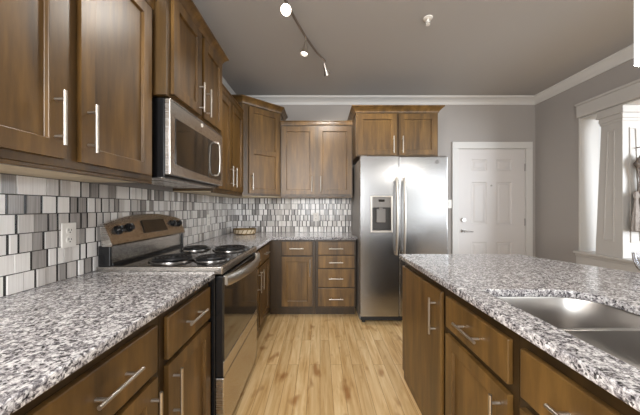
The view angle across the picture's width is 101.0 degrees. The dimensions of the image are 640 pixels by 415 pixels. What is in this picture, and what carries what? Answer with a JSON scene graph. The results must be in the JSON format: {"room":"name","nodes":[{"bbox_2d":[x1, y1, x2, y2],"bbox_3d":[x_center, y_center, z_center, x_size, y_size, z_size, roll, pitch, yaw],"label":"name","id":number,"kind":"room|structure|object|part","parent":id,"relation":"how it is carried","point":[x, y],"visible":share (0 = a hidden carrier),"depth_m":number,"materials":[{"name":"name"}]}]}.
{"room":"kitchen","nodes":[
{"label":"kitchen","id":0,"kind":"room"},
{"bbox_2d":[3,173,227,296],"bbox_3d":[-1.275,-0.125,0.533,0.150,2.750,6.566,0,0,0],"label":"wall","id":1,"kind":"structure","parent":0,"point":[134,185],"depth_m":1.74,"materials":[{"name":"grey paint"}]},
{"bbox_2d":[0,0,155,183],"bbox_3d":[-1.005,-0.601,0.911,0.386,0.959,0.912,0,0,0],"label":"upper cabinet","id":2,"kind":"object","parent":1,"relation":"attached to","point":[76,75],"visible":1,"depth_m":0.94,"materials":[{"name":"brown wood"}]},
{"bbox_3d":[-0.860,-0.584,0.688,0.020,0.843,0.396,0,0,0],"label":"door","id":3,"kind":"part","parent":2,"relation":"part of","materials":[{"name":"brown wood"}]},
{"bbox_3d":[-0.832,-0.288,0.848,0.039,0.176,0.012,0,0,0],"label":"handle","id":4,"kind":"part","parent":2,"relation":"part of","materials":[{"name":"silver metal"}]},
{"bbox_3d":[-0.880,-0.128,0.911,0.020,0.014,0.912,0,0,0],"label":"light rail","id":5,"kind":"part","parent":2,"relation":"part of","materials":[{"name":"brown wood"}]},
{"bbox_3d":[-0.832,-0.288,0.969,0.039,0.176,0.012,0,0,0],"label":"handle","id":6,"kind":"part","parent":2,"relation":"part of","materials":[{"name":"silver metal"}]},
{"bbox_3d":[-0.860,-0.584,1.138,0.020,0.843,0.394,0,0,0],"label":"door","id":7,"kind":"part","parent":2,"relation":"part of","materials":[{"name":"brown wood"}]},
{"bbox_3d":[-0.861,-1.051,0.911,0.026,0.058,0.912,0,0,0],"label":"crown molding","id":8,"kind":"part","parent":2,"relation":"part of","materials":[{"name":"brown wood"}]},
{"bbox_2d":[0,173,232,296],"bbox_3d":[-1.192,0.104,1.808,0.013,0.464,3.615,0,0,0],"label":"tile backsplash","id":9,"kind":"structure","parent":1,"relation":"attached to","point":[33,210],"depth_m":1.24,"materials":[{"name":"grey tile"}]},
{"bbox_2d":[61,222,75,247],"bbox_3d":[-1.183,0.130,1.245,0.010,0.116,0.072,0,0,0],"label":"power outlet","id":10,"kind":"object","parent":9,"relation":"attached to","point":[68,230],"visible":1,"depth_m":1.24,"materials":[{"name":"white plastic"}]},
{"bbox_2d":[66,227,72,233],"bbox_3d":[-1.181,0.108,1.245,0.004,0.033,0.033,0,0,0],"label":"socket","id":11,"kind":"object","parent":10,"relation":"attached to","point":[69,230],"depth_m":1.24,"materials":[{"name":"white plastic"}]},
{"bbox_2d":[66,236,72,242],"bbox_3d":[-1.181,0.152,1.245,0.004,0.033,0.033,0,0,0],"label":"socket","id":12,"kind":"object","parent":10,"relation":"attached to","point":[69,239],"depth_m":1.24,"materials":[{"name":"white plastic"}]},
{"bbox_2d":[207,214,209,225],"bbox_3d":[-1.183,0.132,2.800,0.010,0.116,0.072,0,0,0],"label":"power outlet","id":13,"kind":"object","parent":9,"relation":"attached to","point":[208,215],"visible":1,"depth_m":2.79,"materials":[{"name":"white plastic"}]},
{"bbox_2d":[152,0,228,134],"bbox_3d":[-0.970,-0.906,1.758,0.456,0.637,0.862,0,0,0],"label":"upper cabinet","id":14,"kind":"object","parent":1,"relation":"attached to","point":[188,59],"visible":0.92,"depth_m":1.57,"materials":[{"name":"brown wood"}]},
{"bbox_2d":[137,98,221,187],"bbox_3d":[-0.962,-0.365,1.768,0.440,0.429,0.752,0,0,0],"label":"microwave","id":15,"kind":"object","parent":14,"relation":"attached to","point":[186,152],"visible":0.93,"depth_m":1.54,"materials":[{"name":"silver metal"}]},
{"bbox_3d":[-0.805,-0.377,1.768,0.031,0.406,0.752,0,0,0],"label":"door","id":16,"kind":"part","parent":15,"relation":"part of","materials":[{"name":"silver metal"}]},
{"bbox_3d":[-0.789,-0.349,1.984,0.006,0.275,0.227,0,0,0],"label":"control panel","id":17,"kind":"part","parent":15,"relation":"part of","materials":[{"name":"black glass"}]},
{"bbox_3d":[-0.768,-0.363,1.977,0.054,0.264,0.013,0,0,0],"label":"handle","id":18,"kind":"part","parent":15,"relation":"part of","materials":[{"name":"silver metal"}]},
{"bbox_3d":[-0.790,-0.875,1.578,0.020,0.539,0.332,0,0,0],"label":"door","id":19,"kind":"part","parent":14,"relation":"part of","materials":[{"name":"brown wood"}]},
{"bbox_3d":[-0.761,-0.715,1.712,0.039,0.190,0.012,0,0,0],"label":"handle","id":20,"kind":"part","parent":14,"relation":"part of","materials":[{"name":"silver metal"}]},
{"bbox_3d":[-0.977,-1.195,1.758,0.443,0.060,0.862,0,0,0],"label":"crown molding","id":21,"kind":"part","parent":14,"relation":"part of","materials":[{"name":"brown wood"}]},
{"bbox_3d":[-0.761,-0.715,1.818,0.039,0.190,0.012,0,0,0],"label":"handle","id":22,"kind":"part","parent":14,"relation":"part of","materials":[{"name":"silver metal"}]},
{"bbox_3d":[-0.790,-0.875,1.946,0.020,0.539,0.323,0,0,0],"label":"door","id":23,"kind":"part","parent":14,"relation":"part of","materials":[{"name":"brown wood"}]},
{"bbox_2d":[173,83,243,196],"bbox_3d":[-1.005,-0.601,2.546,0.386,0.959,0.795,0,0,0],"label":"upper cabinet","id":24,"kind":"object","parent":1,"relation":"attached to","point":[232,112],"visible":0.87,"depth_m":2.51,"materials":[{"name":"brown wood"}]},
{"bbox_3d":[-0.860,-0.584,2.353,0.020,0.843,0.360,0,0,0],"label":"door","id":25,"kind":"part","parent":24,"relation":"part of","materials":[{"name":"brown wood"}]},
{"bbox_3d":[-0.880,-0.128,2.546,0.020,0.014,0.795,0,0,0],"label":"light rail","id":26,"kind":"part","parent":24,"relation":"part of","materials":[{"name":"brown wood"}]},
{"bbox_3d":[-0.861,-1.051,2.546,0.026,0.058,0.795,0,0,0],"label":"crown molding","id":27,"kind":"part","parent":24,"relation":"part of","materials":[{"name":"brown wood"}]},
{"bbox_3d":[-0.832,-0.295,2.603,0.039,0.190,0.012,0,0,0],"label":"handle","id":28,"kind":"part","parent":24,"relation":"part of","materials":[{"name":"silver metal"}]},
{"bbox_3d":[-0.860,-0.584,2.745,0.020,0.843,0.355,0,0,0],"label":"door","id":29,"kind":"part","parent":24,"relation":"part of","materials":[{"name":"brown wood"}]},
{"bbox_2d":[232,308,421,414],"bbox_3d":[2.425,1.300,0.533,7.550,0.100,6.566,0,0,0],"label":"floor","id":30,"kind":"structure","parent":0,"point":[304,364],"depth_m":2.02,"materials":[{"name":"brown wood"}]},
{"bbox_2d":[11,316,162,414],"bbox_3d":[-0.863,0.809,0.728,0.671,0.882,0.453,0,0,0],"label":"base cabinet","id":31,"kind":"object","parent":30,"relation":"on","point":[122,380],"visible":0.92,"depth_m":0.73,"materials":[{"name":"brown wood"}]},
{"bbox_2d":[0,272,214,414],"bbox_3d":[-0.872,0.351,0.693,0.653,0.031,1.386,0,0,0],"label":"countertop","id":32,"kind":"structure","parent":31,"relation":"on","point":[48,332],"depth_m":0.80,"materials":[{"name":"stone"}]},
{"bbox_3d":[-0.546,0.485,0.718,0.039,0.012,0.160,0,0,0],"label":"handle","id":33,"kind":"part","parent":31,"relation":"part of","materials":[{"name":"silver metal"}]},
{"bbox_3d":[-0.575,0.860,0.718,0.020,0.540,0.405,0,0,0],"label":"door","id":34,"kind":"part","parent":31,"relation":"part of","materials":[{"name":"brown wood"}]},
{"bbox_3d":[-0.546,0.715,0.886,0.039,0.190,0.012,0,0,0],"label":"handle","id":35,"kind":"part","parent":31,"relation":"part of","materials":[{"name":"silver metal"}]},
{"bbox_2d":[96,214,259,414],"bbox_3d":[-0.816,0.646,1.768,0.759,1.208,0.752,0,0,0],"label":"electric range","id":36,"kind":"object","parent":30,"relation":"on","point":[137,242],"visible":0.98,"depth_m":1.54,"materials":[{"name":"silver metal"}]},
{"bbox_3d":[-1.112,0.125,1.470,0.041,0.051,0.052,0,0,0],"label":"knob","id":37,"kind":"part","parent":36,"relation":"part of","materials":[{"name":"black plastic"}]},
{"bbox_3d":[-1.114,0.118,1.554,0.041,0.051,0.052,0,0,0],"label":"knob","id":38,"kind":"part","parent":36,"relation":"part of","materials":[{"name":"black plastic"}]},
{"bbox_3d":[-1.114,0.118,2.009,0.041,0.051,0.052,0,0,0],"label":"knob","id":39,"kind":"part","parent":36,"relation":"part of","materials":[{"name":"black plastic"}]},
{"bbox_2d":[96,245,256,273],"bbox_3d":[-0.848,0.322,1.768,0.668,0.063,0.752,0,0,0],"label":"cooktop","id":40,"kind":"object","parent":36,"relation":"in","point":[224,259],"depth_m":1.53,"materials":[{"name":"grey metal"}]},
{"bbox_3d":[-1.112,0.125,2.086,0.041,0.051,0.052,0,0,0],"label":"knob","id":41,"kind":"part","parent":36,"relation":"part of","materials":[{"name":"black plastic"}]},
{"bbox_3d":[-0.532,0.631,1.768,0.041,0.533,0.744,0,0,0],"label":"oven door","id":42,"kind":"part","parent":36,"relation":"part of","materials":[{"name":"black ceramic"}]},
{"bbox_3d":[-0.531,1.055,1.768,0.043,0.300,0.744,0,0,0],"label":"storage drawer","id":43,"kind":"part","parent":36,"relation":"part of","materials":[{"name":"silver metal"}]},
{"bbox_3d":[-0.475,0.388,1.768,0.078,0.064,0.723,0,0,0],"label":"oven handle","id":44,"kind":"part","parent":36,"relation":"part of","materials":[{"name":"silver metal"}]},
{"bbox_2d":[158,283,209,414],"bbox_3d":[-0.863,0.809,1.170,0.671,0.882,0.428,0,0,0],"label":"base cabinet","id":45,"kind":"object","parent":30,"relation":"on","point":[184,328],"visible":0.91,"depth_m":1.13,"materials":[{"name":"brown wood"}]},
{"bbox_3d":[-0.546,0.715,1.019,0.039,0.190,0.012,0,0,0],"label":"handle","id":46,"kind":"part","parent":45,"relation":"part of","materials":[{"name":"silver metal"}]},
{"bbox_3d":[-0.575,0.489,1.173,0.020,0.162,0.377,0,0,0],"label":"drawer","id":47,"kind":"part","parent":45,"relation":"part of","materials":[{"name":"brown wood"}]},
{"bbox_3d":[-0.575,0.860,1.173,0.020,0.540,0.377,0,0,0],"label":"door","id":48,"kind":"part","parent":45,"relation":"part of","materials":[{"name":"brown wood"}]},
{"bbox_3d":[-0.546,0.485,1.173,0.039,0.012,0.160,0,0,0],"label":"handle","id":49,"kind":"part","parent":45,"relation":"part of","materials":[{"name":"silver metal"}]},
{"bbox_2d":[254,242,269,331],"bbox_3d":[-0.863,0.809,2.584,0.671,0.882,0.865,0,0,0],"label":"base cabinet","id":50,"kind":"object","parent":30,"relation":"on","point":[263,266],"visible":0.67,"depth_m":2.62,"materials":[{"name":"brown wood"}]},
{"bbox_3d":[-0.575,0.848,2.307,0.020,0.565,0.270,0,0,0],"label":"door","id":51,"kind":"part","parent":50,"relation":"part of","materials":[{"name":"brown wood"}]},
{"bbox_3d":[-0.546,0.685,2.407,0.039,0.190,0.012,0,0,0],"label":"handle","id":52,"kind":"part","parent":50,"relation":"part of","materials":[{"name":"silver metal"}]},
{"bbox_3d":[-0.575,0.475,2.717,0.020,0.150,0.470,0,0,0],"label":"drawer","id":53,"kind":"part","parent":50,"relation":"part of","materials":[{"name":"brown wood"}]},
{"bbox_3d":[-0.575,0.848,2.717,0.020,0.565,0.470,0,0,0],"label":"door","id":54,"kind":"part","parent":50,"relation":"part of","materials":[{"name":"brown wood"}]},
{"bbox_3d":[-0.546,0.685,2.517,0.039,0.190,0.012,0,0,0],"label":"handle","id":55,"kind":"part","parent":50,"relation":"part of","materials":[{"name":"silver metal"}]},
{"bbox_2d":[185,232,356,248],"bbox_3d":[-0.389,0.351,2.882,1.618,0.031,1.464,0,0,0],"label":"countertop","id":56,"kind":"structure","parent":50,"relation":"on","point":[258,239],"depth_m":2.97,"materials":[{"name":"stone"}]},
{"bbox_2d":[233,228,255,234],"bbox_3d":[-0.950,0.299,3.330,0.292,0.072,0.207,0,0,0],"label":"basket","id":57,"kind":"object","parent":56,"relation":"on","point":[238,231],"visible":1,"depth_m":3.25,"materials":[{"name":"beige wicker"}]},
{"bbox_2d":[269,240,315,313],"bbox_3d":[-0.317,0.809,3.286,0.532,0.882,0.648,0,0,0],"label":"base cabinet","id":58,"kind":"object","parent":30,"relation":"on","point":[292,263],"visible":0.91,"depth_m":3.01,"materials":[{"name":"brown wood"}]},
{"bbox_3d":[-0.262,0.467,3.010,0.351,0.157,0.020,0,0,0],"label":"drawer","id":59,"kind":"part","parent":58,"relation":"part of","materials":[{"name":"brown wood"}]},
{"bbox_3d":[-0.262,0.843,3.010,0.351,0.565,0.020,0,0,0],"label":"door","id":60,"kind":"part","parent":58,"relation":"part of","materials":[{"name":"brown wood"}]},
{"bbox_2d":[316,240,355,313],"bbox_3d":[0.180,0.809,3.286,0.458,0.882,0.648,0,0,0],"label":"base cabinet","id":61,"kind":"object","parent":30,"relation":"on","point":[335,259],"visible":0.95,"depth_m":3.00,"materials":[{"name":"brown wood"}]},
{"bbox_3d":[0.184,1.022,3.010,0.413,0.207,0.020,0,0,0],"label":"drawer","id":62,"kind":"part","parent":61,"relation":"part of","materials":[{"name":"brown wood"}]},
{"bbox_3d":[0.184,0.804,3.010,0.413,0.208,0.020,0,0,0],"label":"drawer","id":63,"kind":"part","parent":61,"relation":"part of","materials":[{"name":"brown wood"}]},
{"bbox_3d":[0.184,0.619,3.010,0.413,0.142,0.020,0,0,0],"label":"drawer","id":64,"kind":"part","parent":61,"relation":"part of","materials":[{"name":"brown wood"}]},
{"bbox_3d":[0.184,0.463,3.010,0.413,0.150,0.020,0,0,0],"label":"drawer","id":65,"kind":"part","parent":61,"relation":"part of","materials":[{"name":"brown wood"}]},
{"bbox_2d":[352,156,447,321],"bbox_3d":[0.890,0.348,3.152,0.924,1.803,0.876,0,0,0],"label":"refrigerator","id":66,"kind":"object","parent":30,"relation":"on","point":[400,204],"visible":0.86,"depth_m":2.79,"materials":[{"name":"grey metal"}]},
{"bbox_3d":[0.630,0.306,2.825,0.404,1.692,0.070,0,0,0],"label":"freezer door","id":67,"kind":"part","parent":66,"relation":"part of","materials":[{"name":"silver metal"}]},
{"bbox_3d":[0.650,0.070,2.789,0.235,0.390,0.008,0,0,0],"label":"dispenser frame","id":68,"kind":"part","parent":66,"relation":"part of","materials":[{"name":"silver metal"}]},
{"bbox_3d":[0.650,-0.054,2.815,0.197,0.108,0.050,0,0,0],"label":"dispenser control panel","id":69,"kind":"part","parent":66,"relation":"part of","materials":[{"name":"grey plastic"}]},
{"bbox_3d":[0.801,0.089,2.753,0.027,0.818,0.078,0,0,0],"label":"handle","id":70,"kind":"part","parent":66,"relation":"part of","materials":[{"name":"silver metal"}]},
{"bbox_3d":[0.881,0.089,2.753,0.027,0.818,0.078,0,0,0],"label":"handle","id":71,"kind":"part","parent":66,"relation":"part of","materials":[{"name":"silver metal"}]},
{"bbox_3d":[1.095,0.306,2.825,0.514,1.692,0.070,0,0,0],"label":"fridge door","id":72,"kind":"part","parent":66,"relation":"part of","materials":[{"name":"silver metal"}]},
{"bbox_2d":[402,262,446,414],"bbox_3d":[0.891,0.812,1.611,0.658,0.876,0.643,0,0,0],"label":"base cabinet","id":73,"kind":"object","parent":30,"relation":"on","point":[424,328],"visible":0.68,"depth_m":1.52,"materials":[{"name":"brown wood"}]},
{"bbox_3d":[0.582,0.564,1.376,0.039,0.190,0.012,0,0,0],"label":"handle","id":74,"kind":"part","parent":73,"relation":"part of","materials":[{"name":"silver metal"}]},
{"bbox_2d":[445,289,519,414],"bbox_3d":[0.891,0.812,1.054,0.658,0.876,0.466,0,0,0],"label":"base cabinet","id":75,"kind":"object","parent":30,"relation":"on","point":[482,354],"visible":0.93,"depth_m":1.01,"materials":[{"name":"brown wood"}]},
{"bbox_3d":[0.582,0.498,1.052,0.039,0.012,0.160,0,0,0],"label":"handle","id":76,"kind":"part","parent":75,"relation":"part of","materials":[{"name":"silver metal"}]},
{"bbox_3d":[0.610,0.865,1.054,0.020,0.530,0.418,0,0,0],"label":"door","id":77,"kind":"part","parent":75,"relation":"part of","materials":[{"name":"brown wood"}]},
{"bbox_3d":[0.610,0.495,1.054,0.020,0.146,0.418,0,0,0],"label":"drawer","id":78,"kind":"part","parent":75,"relation":"part of","materials":[{"name":"brown wood"}]},
{"bbox_3d":[0.582,0.720,0.882,0.039,0.190,0.012,0,0,0],"label":"handle","id":79,"kind":"part","parent":75,"relation":"part of","materials":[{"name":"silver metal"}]},
{"bbox_2d":[520,336,639,414],"bbox_3d":[0.891,0.812,0.354,0.658,0.876,0.930,0,0,0],"label":"base cabinet","id":80,"kind":"object","parent":30,"relation":"on","point":[548,386],"visible":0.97,"depth_m":0.67,"materials":[{"name":"brown wood"}]},
{"bbox_2d":[399,254,639,411],"bbox_3d":[1.190,0.357,0.912,1.220,0.031,2.064,0,0,0],"label":"countertop","id":81,"kind":"structure","parent":80,"relation":"on","point":[478,279],"depth_m":1.10,"materials":[{"name":"stone"}]},
{"bbox_2d":[498,297,639,368],"bbox_3d":[0.888,0.468,0.660,0.448,0.188,0.908,0,0,0],"label":"sink","id":82,"kind":"object","parent":81,"relation":"in","point":[614,331],"visible":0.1,"depth_m":1.01,"materials":[{"name":"silver metal"}]},
{"bbox_3d":[0.888,0.468,0.976,0.448,0.188,0.276,0,0,0],"label":"bowl","id":83,"kind":"part","parent":82,"relation":"part of","materials":[{"name":"silver metal"}]},
{"bbox_3d":[0.888,0.468,0.524,0.448,0.188,0.636,0,0,0],"label":"bowl","id":84,"kind":"part","parent":82,"relation":"part of","materials":[{"name":"silver metal"}]},
{"bbox_2d":[632,252,639,270],"bbox_3d":[1.690,0.288,1.330,0.156,0.106,0.156,0,0,0],"label":"glass bowl","id":85,"kind":"object","parent":81,"relation":"on","point":[635,255],"visible":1,"depth_m":1.35,"materials":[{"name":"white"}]},
{"bbox_3d":[0.610,0.865,0.581,0.020,0.530,0.424,0,0,0],"label":"door","id":86,"kind":"part","parent":80,"relation":"part of","materials":[{"name":"brown wood"}]},
{"bbox_3d":[0.582,0.498,0.584,0.039,0.012,0.160,0,0,0],"label":"handle","id":87,"kind":"part","parent":80,"relation":"part of","materials":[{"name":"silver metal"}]},
{"bbox_2d":[192,0,633,94],"bbox_3d":[2.425,-1.550,0.533,7.550,0.100,6.566,0,0,0],"label":"ceiling","id":88,"kind":"structure","parent":0,"point":[368,47],"depth_m":2.37,"materials":[{"name":"grey paint"}]},
{"bbox_2d":[281,0,329,75],"bbox_3d":[-0.133,-1.390,2.117,0.131,0.219,1.088,0,0,20],"label":"track light","id":89,"kind":"object","parent":88,"relation":"attached to","point":[286,9],"visible":1,"depth_m":2.18,"materials":[{"name":"silver metal"}]},
{"bbox_3d":[-0.228,-1.326,1.769,0.042,0.037,0.034,0,0,0],"label":"bulb","id":90,"kind":"part","parent":89,"relation":"part of","materials":[{"name":"white glass"}]},
{"bbox_3d":[-0.142,-1.420,2.087,0.056,0.019,1.024,0,0,20],"label":"rail","id":91,"kind":"part","parent":89,"relation":"part of","materials":[{"name":"silver metal"}]},
{"bbox_2d":[423,15,432,25],"bbox_3d":[0.855,-1.472,2.090,0.072,0.055,0.072,0,0,0],"label":"sprinkler","id":92,"kind":"object","parent":88,"relation":"attached to","point":[428,18],"visible":1,"depth_m":2.08,"materials":[{"name":"white plastic"}]},
{"bbox_2d":[634,0,639,66],"bbox_3d":[1.388,-1.056,1.080,0.136,0.888,0.136,0,0,0],"label":"pendant lamp","id":93,"kind":"object","parent":88,"relation":"hanging from","point":[636,2],"visible":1,"depth_m":1.11,"materials":[{"name":"white glass"}]},
{"bbox_2d":[279,105,600,256],"bbox_3d":[2.500,-0.125,3.691,7.400,2.750,0.150,0,0,0],"label":"wall","id":94,"kind":"structure","parent":0,"point":[456,123],"depth_m":3.62,"materials":[{"name":"grey paint"}]},
{"bbox_2d":[218,95,287,197],"bbox_3d":[-0.820,-0.684,3.256,0.756,1.111,0.717,0,0,0],"label":"upper cabinet","id":95,"kind":"object","parent":94,"relation":"attached to","point":[261,119],"visible":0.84,"depth_m":3.10,"materials":[{"name":"brown wood"}]},
{"bbox_3d":[-0.753,-1.205,3.182,1.042,0.070,0.294,0,0,-42],"label":"crown molding","id":96,"kind":"part","parent":95,"relation":"part of","materials":[{"name":"brown wood"}]},
{"bbox_3d":[-0.656,-0.653,3.126,0.405,0.983,0.020,0,0,-42],"label":"door","id":97,"kind":"part","parent":95,"relation":"part of","materials":[{"name":"brown wood"}]},
{"bbox_2d":[233,198,350,231],"bbox_3d":[-0.381,0.104,3.608,1.611,0.464,0.013,0,0,0],"label":"tile backsplash","id":98,"kind":"structure","parent":94,"relation":"attached to","point":[262,214],"depth_m":3.61,"materials":[{"name":"grey tile"}]},
{"bbox_2d":[313,213,318,220],"bbox_3d":[-0.055,0.130,3.599,0.072,0.116,0.010,0,0,0],"label":"power outlet","id":99,"kind":"object","parent":98,"relation":"attached to","point":[315,215],"visible":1,"depth_m":3.60,"materials":[{"name":"white plastic"}]},
{"bbox_2d":[280,121,352,197],"bbox_3d":[-0.043,-0.598,3.416,0.894,0.954,0.376,0,0,0],"label":"upper cabinet","id":100,"kind":"object","parent":94,"relation":"attached to","point":[316,156],"visible":1,"depth_m":3.28,"materials":[{"name":"brown wood"}]},
{"bbox_3d":[-0.269,-0.581,3.276,0.406,0.838,0.020,0,0,0],"label":"door","id":101,"kind":"part","parent":100,"relation":"part of","materials":[{"name":"brown wood"}]},
{"bbox_3d":[-0.043,-0.128,3.296,0.894,0.014,0.020,0,0,0],"label":"light rail","id":102,"kind":"part","parent":100,"relation":"part of","materials":[{"name":"brown wood"}]},
{"bbox_3d":[-0.043,-1.048,3.277,0.894,0.053,0.026,0,0,0],"label":"crown molding","id":103,"kind":"part","parent":100,"relation":"part of","materials":[{"name":"brown wood"}]},
{"bbox_3d":[0.182,-0.581,3.276,0.412,0.838,0.020,0,0,0],"label":"door","id":104,"kind":"part","parent":100,"relation":"part of","materials":[{"name":"brown wood"}]},
{"bbox_2d":[347,105,444,164],"bbox_3d":[0.873,-0.860,3.272,1.040,0.560,0.670,0,0,0],"label":"upper cabinet","id":105,"kind":"object","parent":94,"relation":"attached to","point":[377,130],"visible":0.91,"depth_m":2.99,"materials":[{"name":"brown wood"}]},
{"bbox_3d":[0.645,-0.825,2.985,0.435,0.460,0.020,0,0,0],"label":"door","id":106,"kind":"part","parent":105,"relation":"part of","materials":[{"name":"brown wood"}]},
{"bbox_3d":[0.873,-1.107,3.273,1.040,0.065,0.667,0,0,0],"label":"crown molding","id":107,"kind":"part","parent":105,"relation":"part of","materials":[{"name":"brown wood"}]},
{"bbox_3d":[1.105,-0.825,2.985,0.430,0.460,0.020,0,0,0],"label":"door","id":108,"kind":"part","parent":105,"relation":"part of","materials":[{"name":"brown wood"}]},
{"bbox_2d":[448,200,451,207],"bbox_3d":[1.768,-0.048,3.611,0.072,0.116,0.010,0,0,0],"label":"light switch","id":109,"kind":"object","parent":94,"relation":"attached to","point":[449,201],"visible":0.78,"depth_m":3.61,"materials":[{"name":"white plastic"}]},
{"bbox_2d":[452,142,532,255],"bbox_3d":[2.353,0.177,3.640,1.095,2.145,0.164,0,0,0],"label":"door","id":110,"kind":"structure","parent":94,"relation":"in","point":[488,178],"depth_m":3.62,"materials":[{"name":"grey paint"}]},
{"bbox_2d":[535,58,639,262],"bbox_3d":[3.050,-0.125,0.508,0.200,2.750,6.216,0,0,0],"label":"wall","id":111,"kind":"structure","parent":0,"point":[556,122],"depth_m":3.23,"materials":[{"name":"grey paint"}]},
{"bbox_2d":[222,43,633,104],"bbox_3d":[0.875,-1.452,0.508,4.150,0.095,6.216,0,0,0],"label":"trim","id":112,"kind":"structure","parent":111,"relation":"attached to","point":[626,54],"depth_m":3.54,"materials":[{"name":"grey paint"}]},
{"bbox_2d":[573,250,639,272],"bbox_3d":[3.050,0.862,1.817,0.290,0.737,2.435,0,0,0],"label":"trim","id":113,"kind":"structure","parent":111,"relation":"attached to","point":[590,258],"depth_m":2.71,"materials":[{"name":"grey paint"}]},
{"bbox_2d":[595,105,639,257],"bbox_3d":[3.058,-0.252,2.682,0.265,1.490,0.265,0,0,0],"label":"column","id":114,"kind":"structure","parent":113,"relation":"on","point":[620,125],"depth_m":2.61,"materials":[{"name":"grey paint"}]},
{"bbox_3d":[2.943,-0.222,2.682,0.035,1.124,0.104,0,0,0],"label":"panel moulding","id":115,"kind":"part","parent":114,"relation":"part of","materials":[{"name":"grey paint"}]},
{"bbox_3d":[3.058,-0.222,2.567,0.104,1.124,0.035,0,0,0],"label":"panel moulding","id":116,"kind":"part","parent":114,"relation":"part of","materials":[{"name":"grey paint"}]},
{"bbox_2d":[630,147,639,231],"bbox_3d":[3.063,-0.177,2.525,0.261,0.815,0.134,0,0,0],"label":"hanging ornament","id":117,"kind":"object","parent":114,"relation":"hanging from","point":[635,219],"visible":1,"depth_m":2.49,"materials":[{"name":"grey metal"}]},
{"bbox_2d":[633,156,639,167],"bbox_3d":[3.075,-0.446,2.508,0.180,0.152,0.076,0,0,0],"label":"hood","id":118,"kind":"object","parent":117,"relation":"attached to","point":[637,163],"depth_m":2.50,"materials":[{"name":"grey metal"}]},
{"bbox_2d":[575,79,639,250],"bbox_3d":[3.033,-0.320,1.755,0.245,1.710,2.530,0,0,0],"label":"trim","id":119,"kind":"structure","parent":111,"relation":"attached to","point":[588,126],"depth_m":2.99,"materials":[{"name":"grey paint"}]}
]}

